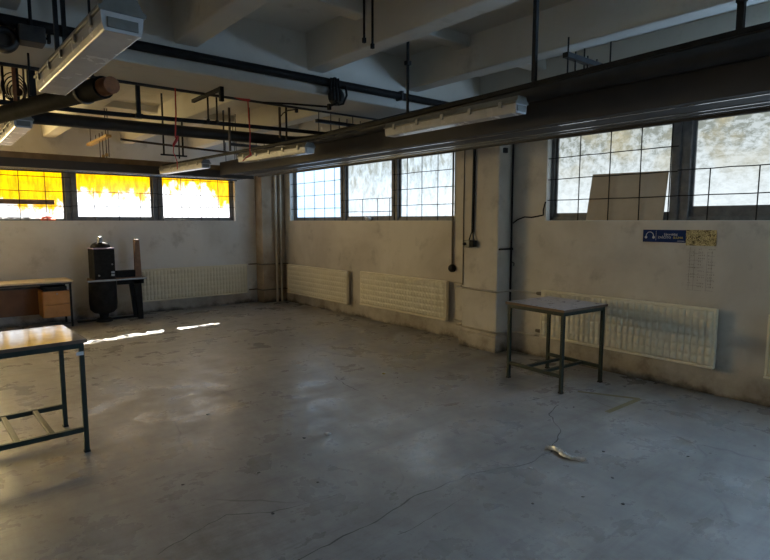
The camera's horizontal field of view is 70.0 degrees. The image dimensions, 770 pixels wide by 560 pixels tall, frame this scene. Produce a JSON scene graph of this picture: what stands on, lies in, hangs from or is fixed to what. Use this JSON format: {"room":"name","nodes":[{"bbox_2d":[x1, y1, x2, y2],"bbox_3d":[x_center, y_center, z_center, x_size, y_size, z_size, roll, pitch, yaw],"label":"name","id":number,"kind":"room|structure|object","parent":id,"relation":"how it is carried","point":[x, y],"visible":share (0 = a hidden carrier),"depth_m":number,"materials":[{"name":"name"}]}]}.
{"room":"empty industrial workshop","nodes":[
{"label":"empty industrial workshop","id":0,"kind":"room"},
{"bbox_2d":[0,123,256,327],"bbox_3d":[-7.605,-0.709,6.840,13.900,3.250,0.300,-5,8,-39],"label":"wall","id":1,"kind":"structure","parent":0,"point":[28,249],"depth_m":9.31,"materials":[{"name":"paint"}]},
{"bbox_2d":[0,170,235,220],"bbox_3d":[-7.490,-1.251,6.878,11.800,1.020,0.300,-5,8,-39],"label":"window","id":2,"kind":"structure","parent":1,"relation":"in","point":[129,188],"depth_m":9.26,"materials":[{"name":"glass"}]},
{"bbox_2d":[0,171,31,220],"bbox_3d":[-5.575,-1.268,8.310,0.406,0.734,0.022,-5,8,-39],"label":"window grille","id":3,"kind":"object","parent":2,"relation":"attached to","point":[17,175],"depth_m":8.32,"materials":[{"name":"black metal"}]},
{"bbox_2d":[0,199,54,204],"bbox_3d":[-5.679,-1.181,8.263,1.235,0.075,0.020,-5,8,-39],"label":"batten","id":4,"kind":"object","parent":2,"relation":"attached to","point":[2,201],"visible":1,"depth_m":8.41,"materials":[{"name":"brown wood"}]},
{"bbox_2d":[41,216,55,220],"bbox_3d":[-5.282,-0.970,8.627,0.200,0.076,0.032,-6,8,-42],"label":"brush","id":5,"kind":"object","parent":2,"relation":"on","point":[44,218],"visible":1,"depth_m":8.62,"materials":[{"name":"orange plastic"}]},
{"bbox_2d":[35,174,70,220],"bbox_3d":[-5.192,-1.289,8.628,0.463,0.708,0.022,-5,8,-39],"label":"window grille","id":6,"kind":"object","parent":2,"relation":"attached to","point":[44,176],"depth_m":8.56,"materials":[{"name":"black metal"}]},
{"bbox_2d":[74,191,156,220],"bbox_3d":[-4.490,-1.232,9.221,1.350,0.475,0.022,-5,8,-39],"label":"window grille","id":7,"kind":"object","parent":2,"relation":"attached to","point":[74,191],"visible":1,"depth_m":9.21,"materials":[{"name":"black metal"}]},
{"bbox_2d":[158,190,181,210],"bbox_3d":[-3.819,-1.410,9.764,0.408,0.345,0.022,-5,8,-39],"label":"window grille","id":8,"kind":"object","parent":2,"relation":"attached to","point":[162,194],"depth_m":9.74,"materials":[{"name":"black metal"}]},
{"bbox_2d":[161,178,198,187],"bbox_3d":[-3.669,-1.729,9.855,0.660,0.143,0.022,-5,8,-39],"label":"window grille","id":9,"kind":"object","parent":2,"relation":"attached to","point":[161,178],"depth_m":9.84,"materials":[{"name":"black metal"}]},
{"bbox_2d":[193,188,233,214],"bbox_3d":[-3.197,-1.462,10.278,0.772,0.471,0.022,-5,8,-39],"label":"window grille","id":10,"kind":"object","parent":2,"relation":"attached to","point":[200,195],"depth_m":10.21,"materials":[{"name":"black metal"}]},
{"bbox_2d":[141,264,247,301],"bbox_3d":[-3.492,0.037,10.089,2.045,0.565,0.108,-5,8,-39],"label":"panel radiator","id":11,"kind":"object","parent":1,"relation":"attached to","point":[161,284],"visible":0.96,"depth_m":10.03,"materials":[{"name":"metal"}]},
{"bbox_2d":[254,174,286,302],"bbox_3d":[-2.268,-1.157,10.883,0.510,3.220,0.290,-5,8,-39],"label":"wall pillar","id":12,"kind":"structure","parent":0,"point":[264,186],"depth_m":10.77,"materials":[{"name":"paint"}]},
{"bbox_2d":[248,263,287,264],"bbox_3d":[-2.287,-0.314,10.787,0.766,0.025,0.239,-1,6,-13],"label":"pipe","id":13,"kind":"object","parent":12,"relation":"attached to","point":[249,263],"visible":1,"depth_m":10.77,"materials":[{"name":"grey metal"}]},
{"bbox_2d":[249,288,287,290],"bbox_3d":[-2.287,0.183,10.840,0.766,0.025,0.239,-1,6,-13],"label":"pipe","id":14,"kind":"object","parent":12,"relation":"attached to","point":[255,288],"visible":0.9,"depth_m":10.83,"materials":[{"name":"brown metal"}]},
{"bbox_2d":[0,301,769,559],"bbox_3d":[-2.560,1.570,1.298,14.300,0.201,15.800,-5,8,-39],"label":"floor","id":15,"kind":"structure","parent":0,"point":[431,461],"depth_m":3.89,"materials":[{"name":"concrete"}]},
{"bbox_2d":[0,277,73,325],"bbox_3d":[-5.546,0.391,8.019,1.715,0.712,0.570,-5,8,-39],"label":"office desk","id":16,"kind":"object","parent":15,"relation":"on","point":[51,298],"visible":1,"depth_m":8.26,"materials":[{"name":"brown wood"}]},
{"bbox_2d":[0,325,90,452],"bbox_3d":[-2.733,0.817,3.636,1.256,0.800,0.696,-5,8,-42],"label":"work table","id":17,"kind":"object","parent":15,"relation":"on","point":[32,341],"visible":1,"depth_m":3.78,"materials":[{"name":"laminate"}]},
{"bbox_2d":[77,236,146,322],"bbox_3d":[-4.416,-0.027,8.884,1.010,1.359,0.485,-5,8,-39],"label":"machine","id":18,"kind":"object","parent":15,"relation":"on","point":[103,276],"visible":1,"depth_m":8.69,"materials":[{"name":"black metal"}]},
{"bbox_2d":[274,175,278,301],"bbox_3d":[-2.132,-1.103,10.748,0.044,3.100,0.042,-5,8,-39],"label":"pipe","id":19,"kind":"object","parent":15,"relation":"on","point":[275,197],"visible":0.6,"depth_m":10.77,"materials":[{"name":"metal"}]},
{"bbox_2d":[279,175,282,301],"bbox_3d":[-2.048,-1.109,10.804,0.044,3.100,0.042,-5,8,-39],"label":"pipe","id":20,"kind":"object","parent":15,"relation":"on","point":[280,205],"visible":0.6,"depth_m":10.81,"materials":[{"name":"metal"}]},
{"bbox_2d":[506,296,607,393],"bbox_3d":[1.706,0.619,5.529,0.686,0.790,0.706,-4,8,-35],"label":"work table","id":21,"kind":"object","parent":15,"relation":"on","point":[549,305],"visible":1,"depth_m":5.43,"materials":[{"name":"metal"}]},
{"bbox_2d":[545,445,585,460],"bbox_3d":[1.231,1.186,3.768,0.079,0.030,0.292,-4,7,-35],"label":"plastic wrapper","id":22,"kind":"object","parent":15,"relation":"on","point":[561,452],"visible":1,"depth_m":3.74,"materials":[{"name":"white plastic"}]},
{"bbox_2d":[578,391,642,412],"bbox_3d":[1.948,1.074,4.980,0.583,0.001,0.516,-5,8,-39],"label":"tape","id":23,"kind":"object","parent":15,"relation":"on","point":[634,398],"visible":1,"depth_m":4.93,"materials":[{"name":"plastic"}]},
{"bbox_2d":[0,0,769,132],"bbox_3d":[-2.560,-1.850,0.931,14.300,0.320,15.800,-5,8,-39],"label":"ceiling","id":24,"kind":"structure","parent":0,"point":[283,13],"depth_m":4.45,"materials":[{"name":"paint"}]},
{"bbox_2d":[0,66,5,99],"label":"lamp","id":25,"kind":"object","parent":24,"relation":"hanging from","point":[1,67],"depth_m":4.95,"materials":[{"name":"black metal"}]},
{"bbox_2d":[0,0,20,9],"bbox_3d":[0.607,-1.427,-0.195,0.210,0.320,9.160,-5,8,-39],"label":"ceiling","id":26,"kind":"structure","parent":24,"relation":"attached to","point":[8,4],"depth_m":3.27,"materials":[{"name":"paint"}]},
{"bbox_2d":[0,116,33,145],"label":"lamp","id":27,"kind":"object","parent":24,"relation":"hanging from","point":[12,132],"depth_m":4.41,"materials":[{"name":"white metal"}]},
{"bbox_2d":[60,0,66,42],"bbox_3d":[-2.012,-1.716,3.431,0.024,0.480,0.024,-5,8,-39],"label":"rod","id":28,"kind":"object","parent":24,"relation":"hanging from","point":[62,2],"visible":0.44,"depth_m":3.43,"materials":[{"name":"black metal"}]},
{"bbox_2d":[41,79,134,137],"bbox_3d":[-3.510,-2.142,6.468,0.210,0.320,5.310,-5,8,-39],"label":"beam","id":29,"kind":"structure","parent":24,"relation":"attached to","point":[48,131],"depth_m":6.47,"materials":[{"name":"paint"}]},
{"bbox_2d":[34,0,145,95],"bbox_3d":[-1.406,-1.412,2.499,0.174,0.880,1.316,-5,8,-41],"label":"lamp","id":30,"kind":"object","parent":24,"relation":"hanging from","point":[111,26],"visible":1,"depth_m":2.27,"materials":[{"name":"white metal"}]},
{"bbox_2d":[86,108,111,157],"bbox_3d":[-4.173,-2.095,7.999,0.070,0.700,1.190,-5,8,-39],"label":"bracket","id":31,"kind":"object","parent":24,"relation":"hanging from","point":[102,138],"visible":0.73,"depth_m":7.82,"materials":[{"name":"brown metal"}]},
{"bbox_2d":[0,141,253,180],"bbox_3d":[-6.629,-1.734,5.597,11.160,0.905,0.648,-5,8,-39],"label":"strip","id":32,"kind":"object","parent":24,"relation":"hanging from","point":[9,160],"visible":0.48,"depth_m":7.58,"materials":[{"name":"metal"}]},
{"bbox_2d":[0,86,297,128],"bbox_3d":[-6.133,-2.116,5.239,13.520,0.110,0.140,-5,8,-39],"label":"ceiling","id":33,"kind":"structure","parent":24,"relation":"attached to","point":[117,105],"depth_m":7.46,"materials":[{"name":"paint"}]},
{"bbox_2d":[120,93,238,156],"bbox_3d":[-2.555,-1.965,7.071,1.591,0.760,0.040,-5,8,-39],"label":"bar","id":34,"kind":"object","parent":24,"relation":"hanging from","point":[121,139],"visible":0.68,"depth_m":6.93,"materials":[{"name":"black metal"}]},
{"bbox_2d":[119,93,245,143],"bbox_3d":[-2.649,-2.219,7.181,0.210,0.320,5.310,-5,8,-39],"label":"beam","id":35,"kind":"structure","parent":24,"relation":"attached to","point":[185,108],"depth_m":6.89,"materials":[{"name":"paint"}]},
{"bbox_2d":[170,0,269,46],"bbox_3d":[1.468,-1.504,0.517,0.210,0.320,9.160,-5,8,-39],"label":"ceiling beam","id":36,"kind":"structure","parent":24,"relation":"attached to","point":[195,22],"depth_m":3.63,"materials":[{"name":"paint"}]},
{"bbox_2d":[0,0,480,118],"bbox_3d":[-3.789,-1.616,2.458,13.520,0.510,0.570,-5,8,-39],"label":"ceiling beam","id":37,"kind":"structure","parent":24,"relation":"attached to","point":[247,40],"depth_m":4.39,"materials":[{"name":"paint"}]},
{"bbox_2d":[0,26,18,53],"bbox_3d":[-2.283,-1.440,3.299,0.150,0.150,0.080,-5,8,-39],"label":"round fitting","id":38,"kind":"object","parent":37,"relation":"attached to","point":[9,43],"visible":0.99,"depth_m":3.29,"materials":[{"name":"metal"}]},
{"bbox_2d":[15,0,50,48],"bbox_3d":[-2.155,-1.693,3.353,0.170,0.501,0.140,-5,8,-39],"label":"junction box","id":39,"kind":"object","parent":37,"relation":"attached to","point":[29,35],"visible":0.92,"depth_m":3.33,"materials":[{"name":"metal"}]},
{"bbox_2d":[0,0,119,123],"bbox_3d":[-2.409,-1.388,3.651,2.191,0.618,0.176,4,7,33],"label":"pipe","id":40,"kind":"object","parent":37,"relation":"hanging from","point":[98,88],"visible":0.87,"depth_m":3.33,"materials":[{"name":"metal"}]},
{"bbox_2d":[0,62,375,119],"bbox_3d":[-3.835,-1.398,2.836,11.900,0.065,0.042,-5,8,-39],"label":"conduit","id":41,"kind":"object","parent":37,"relation":"attached to","point":[1,63],"visible":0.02,"depth_m":4.62,"materials":[{"name":"black metal"}]},
{"bbox_2d":[26,69,36,97],"bbox_3d":[-2.562,-1.383,3.988,0.050,0.300,0.050,-5,8,-39],"label":"rod","id":42,"kind":"object","parent":41,"relation":"hanging from","point":[33,81],"visible":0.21,"depth_m":3.97,"materials":[{"name":"black metal"}]},
{"bbox_2d":[1,72,26,100],"bbox_3d":[-2.680,-1.392,3.973,0.160,0.211,0.034,-5,8,-39],"label":"cable coil","id":43,"kind":"object","parent":42,"relation":"hanging from","point":[19,91],"visible":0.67,"depth_m":3.97,"materials":[{"name":"black rubber"}]},
{"bbox_2d":[135,85,142,118],"bbox_3d":[-1.978,-1.438,4.405,0.054,0.279,0.054,-5,8,-39],"label":"rod","id":44,"kind":"object","parent":41,"relation":"hanging from","point":[138,115],"visible":0.89,"depth_m":4.39,"materials":[{"name":"black metal"}]},
{"bbox_2d":[0,99,334,135],"bbox_3d":[-2.941,-1.243,3.659,6.300,0.106,0.036,-5,8,-39],"label":"pipe","id":45,"kind":"object","parent":44,"relation":"hanging from","point":[2,102],"visible":0.7,"depth_m":4.64,"materials":[{"name":"black metal"}]},
{"bbox_2d":[11,67,16,100],"bbox_3d":[-2.642,-1.366,3.923,0.022,0.320,0.022,-5,8,-39],"label":"rod","id":46,"kind":"object","parent":45,"relation":"attached to","point":[13,72],"visible":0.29,"depth_m":3.91,"materials":[{"name":"brown metal"}]},
{"bbox_2d":[22,69,25,98],"bbox_3d":[-2.596,-1.380,3.959,0.012,0.300,0.012,-5,8,-39],"label":"rod","id":47,"kind":"object","parent":45,"relation":"attached to","point":[23,75],"visible":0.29,"depth_m":3.95,"materials":[{"name":"black metal"}]},
{"bbox_2d":[228,107,230,150],"bbox_3d":[-1.412,-1.368,4.997,0.016,0.385,0.016,-5,8,-39],"label":"rod","id":48,"kind":"object","parent":45,"relation":"attached to","point":[229,118],"visible":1,"depth_m":4.99,"materials":[{"name":"black metal"}]},
{"bbox_2d":[173,88,178,169],"bbox_3d":[-1.747,-1.271,4.576,0.048,0.691,0.038,-1,6,-8],"label":"cord","id":49,"kind":"object","parent":41,"relation":"hanging from","point":[176,137],"visible":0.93,"depth_m":4.57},
{"bbox_2d":[207,97,209,122],"bbox_3d":[-1.537,-1.488,4.774,0.022,0.249,0.022,-5,8,-39],"label":"rod","id":50,"kind":"object","parent":41,"relation":"hanging from","point":[208,119],"visible":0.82,"depth_m":4.77,"materials":[{"name":"black metal"}]},
{"bbox_2d":[215,97,218,124],"bbox_3d":[-1.476,-1.494,4.825,0.022,0.249,0.022,-5,8,-39],"label":"rod","id":51,"kind":"object","parent":41,"relation":"hanging from","point":[216,120],"visible":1,"depth_m":4.82,"materials":[{"name":"black metal"}]},
{"bbox_2d":[234,97,251,160],"bbox_3d":[-1.286,-1.359,4.939,0.190,0.575,0.044,-5,8,-39],"label":"cord","id":52,"kind":"object","parent":41,"relation":"hanging from","point":[242,99],"visible":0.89,"depth_m":4.99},
{"bbox_2d":[191,86,223,102],"bbox_3d":[-1.532,-1.546,4.730,0.032,0.115,0.636,-5,8,-39],"label":"bracket","id":53,"kind":"object","parent":37,"relation":"attached to","point":[220,89],"visible":1,"depth_m":4.60,"materials":[{"name":"black metal"}]},
{"bbox_2d":[0,13,447,105],"bbox_3d":[-3.506,-1.448,2.275,12.700,0.070,0.068,-5,8,-39],"label":"pipe","id":54,"kind":"object","parent":37,"relation":"attached to","point":[142,46],"visible":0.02,"depth_m":4.21,"materials":[{"name":"black metal"}]},
{"bbox_2d":[263,77,347,109],"bbox_3d":[-0.710,-1.626,4.935,0.777,0.261,0.235,3,7,23],"label":"cable bundle","id":55,"kind":"object","parent":37,"relation":"attached to","point":[336,97],"visible":1,"depth_m":4.79,"materials":[{"name":"rubber"}]},
{"bbox_2d":[396,91,403,100],"bbox_3d":[0.142,-1.773,5.300,0.024,0.085,0.092,-5,8,-39],"label":"bracket","id":56,"kind":"object","parent":37,"relation":"attached to","point":[401,92],"visible":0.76,"depth_m":5.27,"materials":[{"name":"metal"}]},
{"bbox_2d":[231,107,272,148],"bbox_3d":[-1.800,-2.086,7.820,0.860,0.680,0.045,-5,8,-39],"label":"bracket","id":57,"kind":"object","parent":24,"relation":"hanging from","point":[232,144],"visible":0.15,"depth_m":7.69,"materials":[{"name":"metal"}]},
{"bbox_2d":[187,105,331,149],"bbox_3d":[-1.788,-2.295,7.893,0.210,0.320,5.310,-5,8,-39],"label":"ceiling beam","id":58,"kind":"structure","parent":24,"relation":"attached to","point":[266,115],"depth_m":7.65,"materials":[{"name":"paint"}]},
{"bbox_2d":[245,115,371,150],"bbox_3d":[-0.927,-2.371,8.605,0.210,0.320,5.310,-5,8,-39],"label":"ceiling beam","id":59,"kind":"structure","parent":24,"relation":"attached to","point":[310,125],"depth_m":8.54,"materials":[{"name":"paint"}]},
{"bbox_2d":[315,112,360,130],"bbox_3d":[-0.527,-1.939,6.454,0.660,0.680,0.045,-5,8,-39],"label":"bracket","id":60,"kind":"object","parent":24,"relation":"hanging from","point":[318,120],"visible":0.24,"depth_m":6.38,"materials":[{"name":"black metal"}]},
{"bbox_2d":[362,0,365,42],"bbox_3d":[-0.147,-1.838,3.866,0.022,0.329,0.022,-5,8,-39],"label":"rod","id":61,"kind":"object","parent":24,"relation":"hanging from","point":[363,38],"visible":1,"depth_m":3.87,"materials":[{"name":"black metal"}]},
{"bbox_2d":[370,0,374,48],"bbox_3d":[-0.089,-1.831,3.915,0.022,0.354,0.022,-5,8,-39],"label":"rod","id":62,"kind":"object","parent":24,"relation":"hanging from","point":[372,45],"visible":1,"depth_m":3.91,"materials":[{"name":"black metal"}]},
{"bbox_2d":[305,0,518,72],"bbox_3d":[2.329,-1.580,1.229,0.210,0.320,9.160,-5,8,-39],"label":"ceiling beam","id":63,"kind":"structure","parent":24,"relation":"attached to","point":[337,42],"depth_m":3.90,"materials":[{"name":"paint"}]},
{"bbox_2d":[287,0,545,70],"bbox_3d":[-3.115,-1.729,1.631,13.520,0.110,0.140,-5,8,-39],"label":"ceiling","id":64,"kind":"structure","parent":24,"relation":"attached to","point":[351,9],"depth_m":4.05,"materials":[{"name":"paint"}]},
{"bbox_2d":[162,0,769,165],"bbox_3d":[0.810,-1.565,3.536,0.270,0.802,11.827,-5,8,-41],"label":"cable tray","id":65,"kind":"object","parent":24,"relation":"hanging from","point":[740,30],"visible":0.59,"depth_m":3.45,"materials":[{"name":"black metal"}]},
{"bbox_2d":[158,159,210,173],"bbox_3d":[-2.725,-1.524,7.434,0.142,0.108,1.306,-6,9,-44],"label":"lamp","id":66,"kind":"object","parent":65,"relation":"hanging from","point":[203,163],"visible":0.98,"depth_m":7.28,"materials":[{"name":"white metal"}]},
{"bbox_2d":[237,142,315,162],"bbox_3d":[-1.207,-1.373,5.960,0.142,0.108,1.306,-6,9,-44],"label":"lamp","id":67,"kind":"object","parent":65,"relation":"hanging from","point":[304,148],"visible":0.98,"depth_m":5.80,"materials":[{"name":"white plastic"}]},
{"bbox_2d":[31,30,769,145],"bbox_3d":[-0.254,-0.955,0.585,6.486,0.206,9.976,-5,8,-39],"label":"insulated pipe","id":68,"kind":"object","parent":65,"relation":"on","point":[757,45],"visible":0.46,"depth_m":3.71,"materials":[{"name":"black metal"}]},
{"bbox_2d":[280,109,297,116],"bbox_3d":[-0.931,-1.623,5.341,0.183,0.094,0.028,-4,7,-33],"label":"hook","id":69,"kind":"object","parent":68,"relation":"on","point":[296,110],"visible":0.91,"depth_m":5.34,"materials":[{"name":"black metal"}]},
{"bbox_2d":[278,107,280,137],"bbox_3d":[-1.016,-1.520,5.312,0.018,0.290,0.018,-5,8,-39],"label":"rod","id":70,"kind":"object","parent":69,"relation":"hanging from","point":[279,108],"visible":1,"depth_m":5.30,"materials":[{"name":"black metal"}]},
{"bbox_2d":[384,95,528,136],"bbox_3d":[0.468,-1.200,4.095,0.142,0.112,1.336,-5,8,-39],"label":"lamp","id":71,"kind":"object","parent":65,"relation":"hanging from","point":[515,105],"visible":1,"depth_m":3.93,"materials":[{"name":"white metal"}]},
{"bbox_2d":[220,56,769,176],"bbox_3d":[1.680,-1.549,3.803,0.638,0.890,12.320,-5,8,-39],"label":"duct","id":72,"kind":"object","parent":24,"relation":"hanging from","point":[742,87],"visible":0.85,"depth_m":3.92,"materials":[{"name":"metal"}]},
{"bbox_2d":[404,0,767,91],"bbox_3d":[3.190,-1.657,1.941,0.210,0.320,9.160,-5,8,-39],"label":"ceiling beam","id":73,"kind":"structure","parent":24,"relation":"attached to","point":[587,23],"depth_m":4.10,"materials":[{"name":"paint"}]},
{"bbox_2d":[563,37,611,72],"bbox_3d":[1.507,-1.680,4.037,0.640,0.680,0.045,-5,8,-39],"label":"bracket","id":74,"kind":"object","parent":24,"relation":"hanging from","point":[574,57],"visible":0.36,"depth_m":3.93,"materials":[{"name":"black metal"}]},
{"bbox_2d":[480,2,769,94],"bbox_3d":[4.051,-1.733,2.653,0.210,0.320,9.160,-5,8,-39],"label":"ceiling beam","id":75,"kind":"structure","parent":24,"relation":"attached to","point":[757,14],"depth_m":4.73,"materials":[{"name":"paint"}]},
{"bbox_2d":[458,144,511,352],"bbox_3d":[1.254,-0.476,6.875,0.285,2.720,0.615,-5,8,-39],"label":"wall pillar","id":76,"kind":"structure","parent":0,"point":[485,266],"depth_m":6.73,"materials":[{"name":"paint"}]},
{"bbox_2d":[462,151,464,284],"bbox_3d":[0.995,-0.871,6.949,0.012,1.870,0.016,-5,8,-39],"label":"cable","id":77,"kind":"object","parent":76,"relation":"attached to","point":[464,151],"visible":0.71,"depth_m":6.95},
{"bbox_2d":[463,149,476,247],"bbox_3d":[1.053,-1.103,6.786,0.101,1.405,0.160,-5,8,-39],"label":"switch box","id":78,"kind":"object","parent":76,"relation":"attached to","point":[469,243],"visible":0.98,"depth_m":6.79,"materials":[{"name":"black metal"}]},
{"bbox_2d":[453,282,535,293],"bbox_3d":[1.266,0.111,6.878,0.259,0.037,1.320,-5,8,-39],"label":"pipe","id":79,"kind":"object","parent":76,"relation":"attached to","point":[459,284],"visible":0.87,"depth_m":6.70,"materials":[{"name":"metal"}]},
{"bbox_2d":[453,319,535,335],"bbox_3d":[1.266,0.608,6.932,0.259,0.037,1.320,-5,8,-39],"label":"pipe","id":80,"kind":"object","parent":76,"relation":"attached to","point":[459,324],"visible":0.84,"depth_m":6.75,"materials":[{"name":"metal"}]},
{"bbox_2d":[284,140,769,406],"bbox_3d":[2.745,-0.566,5.506,0.300,3.250,15.800,-5,8,-39],"label":"wall","id":81,"kind":"structure","parent":0,"point":[600,258],"depth_m":6.03,"materials":[{"name":"paint"}]},
{"bbox_2d":[287,264,348,303],"bbox_3d":[-1.251,0.048,10.078,0.108,0.565,2.000,-5,8,-39],"label":"panel radiator","id":82,"kind":"object","parent":81,"relation":"attached to","point":[327,284],"visible":1,"depth_m":9.93,"materials":[{"name":"metal"}]},
{"bbox_2d":[289,152,455,220],"bbox_3d":[-0.343,-1.494,9.141,0.300,1.020,4.380,-5,8,-39],"label":"window","id":83,"kind":"structure","parent":81,"relation":"in","point":[366,181],"depth_m":8.84,"materials":[{"name":"glass"}]},
{"bbox_2d":[291,168,340,218],"bbox_3d":[-1.298,-1.587,10.083,0.023,0.996,1.677,-5,8,-39],"label":"window grille","id":84,"kind":"object","parent":83,"relation":"attached to","point":[314,195],"visible":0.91,"depth_m":9.96,"materials":[{"name":"black metal"}]},
{"bbox_2d":[341,200,347,220],"bbox_3d":[-0.681,-1.186,9.380,0.023,0.341,0.178,-5,8,-39],"label":"window grille","id":85,"kind":"object","parent":83,"relation":"attached to","point":[341,200],"depth_m":9.34,"materials":[{"name":"black metal"}]},
{"bbox_2d":[354,199,363,220],"bbox_3d":[-0.419,-1.155,9.067,0.023,0.347,0.245,-5,8,-39],"label":"window grille","id":86,"kind":"object","parent":83,"relation":"attached to","point":[354,199],"depth_m":9.00,"materials":[{"name":"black metal"}]},
{"bbox_2d":[368,197,392,220],"bbox_3d":[-0.067,-1.111,8.646,0.023,0.350,0.595,-5,8,-39],"label":"window grille","id":87,"kind":"object","parent":83,"relation":"attached to","point":[377,211],"depth_m":8.66,"materials":[{"name":"black metal"}]},
{"bbox_2d":[392,154,454,220],"bbox_3d":[0.532,-1.352,7.896,0.023,0.996,1.307,-5,8,-39],"label":"window grille","id":88,"kind":"object","parent":83,"relation":"attached to","point":[407,173],"visible":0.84,"depth_m":7.92,"materials":[{"name":"black metal"}]},
{"bbox_2d":[359,271,448,320],"bbox_3d":[0.242,0.207,8.290,0.108,0.550,1.950,-5,8,-39],"label":"panel radiator","id":89,"kind":"object","parent":81,"relation":"attached to","point":[424,297],"visible":1,"depth_m":8.13,"materials":[{"name":"metal"}]},
{"bbox_2d":[448,152,455,271],"bbox_3d":[0.907,-0.958,7.406,0.055,1.714,0.110,-5,8,-39],"label":"switch","id":90,"kind":"object","parent":81,"relation":"attached to","point":[451,267],"visible":0.93,"depth_m":7.42,"materials":[{"name":"black metal"}]},
{"bbox_2d":[509,144,513,300],"bbox_3d":[1.535,-0.595,6.675,0.024,2.360,0.033,-5,8,-39],"label":"pipe","id":91,"kind":"object","parent":81,"relation":"attached to","point":[512,144],"visible":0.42,"depth_m":6.65,"materials":[{"name":"black metal"}]},
{"bbox_2d":[513,202,545,223],"bbox_3d":[1.697,-0.791,6.486,0.032,0.254,0.453,-5,8,-39],"label":"loose cable","id":92,"kind":"object","parent":91,"relation":"hanging from","point":[545,202],"visible":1,"depth_m":6.44,"materials":[{"name":"black rubber"}]},
{"bbox_2d":[535,290,718,368],"bbox_3d":[2.393,0.456,5.716,0.108,0.550,1.915,-5,8,-39],"label":"panel radiator","id":93,"kind":"object","parent":81,"relation":"attached to","point":[683,334],"visible":0.81,"depth_m":5.43,"materials":[{"name":"metal"}]},
{"bbox_2d":[545,111,769,220],"bbox_3d":[4.558,-0.865,3.282,0.300,1.020,8.130,-5,8,-39],"label":"window","id":94,"kind":"structure","parent":81,"relation":"in","point":[743,139],"depth_m":5.21,"materials":[{"name":"glass"}]},
{"bbox_2d":[547,123,678,219],"bbox_3d":[2.321,-1.122,5.756,0.023,0.996,1.417,-5,8,-39],"label":"window grille","id":95,"kind":"object","parent":94,"relation":"attached to","point":[671,146],"visible":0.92,"depth_m":5.62,"materials":[{"name":"black metal"}]},
{"bbox_2d":[586,171,668,219],"bbox_3d":[2.469,-0.861,5.659,0.039,0.492,0.835,-5,8,-39],"label":"leaning board","id":96,"kind":"object","parent":94,"relation":"on","point":[654,184],"visible":1,"depth_m":5.63,"materials":[{"name":"beige cardboard"}]},
{"bbox_2d":[676,164,769,219],"bbox_3d":[3.212,-0.752,4.719,0.023,0.482,1.370,-5,8,-39],"label":"window grille","id":97,"kind":"object","parent":94,"relation":"attached to","point":[759,165],"visible":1,"depth_m":4.91,"materials":[{"name":"black metal"}]},
{"bbox_2d":[643,230,685,242],"bbox_3d":[2.703,-0.426,5.328,0.011,0.120,0.406,-5,8,-39],"label":"safety sign","id":98,"kind":"object","parent":81,"relation":"attached to","point":[674,236],"visible":1,"depth_m":5.32,"materials":[{"name":"blue plastic"}]},
{"bbox_2d":[686,247,714,290],"bbox_3d":[2.925,-0.101,5.099,0.001,0.404,0.238,-5,8,-39],"label":"wall writing","id":99,"kind":"structure","parent":81,"relation":"attached to","point":[690,247],"depth_m":5.10,"materials":[{"name":"black paint"}]},
{"bbox_2d":[686,230,716,245],"bbox_3d":[2.917,-0.388,5.076,0.008,0.145,0.262,-5,8,-39],"label":"sheet","id":100,"kind":"object","parent":81,"relation":"attached to","point":[693,237],"visible":1,"depth_m":5.07,"materials":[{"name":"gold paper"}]},
{"bbox_2d":[763,314,769,378],"bbox_3d":[3.844,0.634,3.980,0.108,0.550,1.840,-5,8,-39],"label":"panel radiator","id":101,"kind":"object","parent":81,"relation":"attached to","point":[767,354],"visible":1,"depth_m":4.65,"materials":[{"name":"metal"}]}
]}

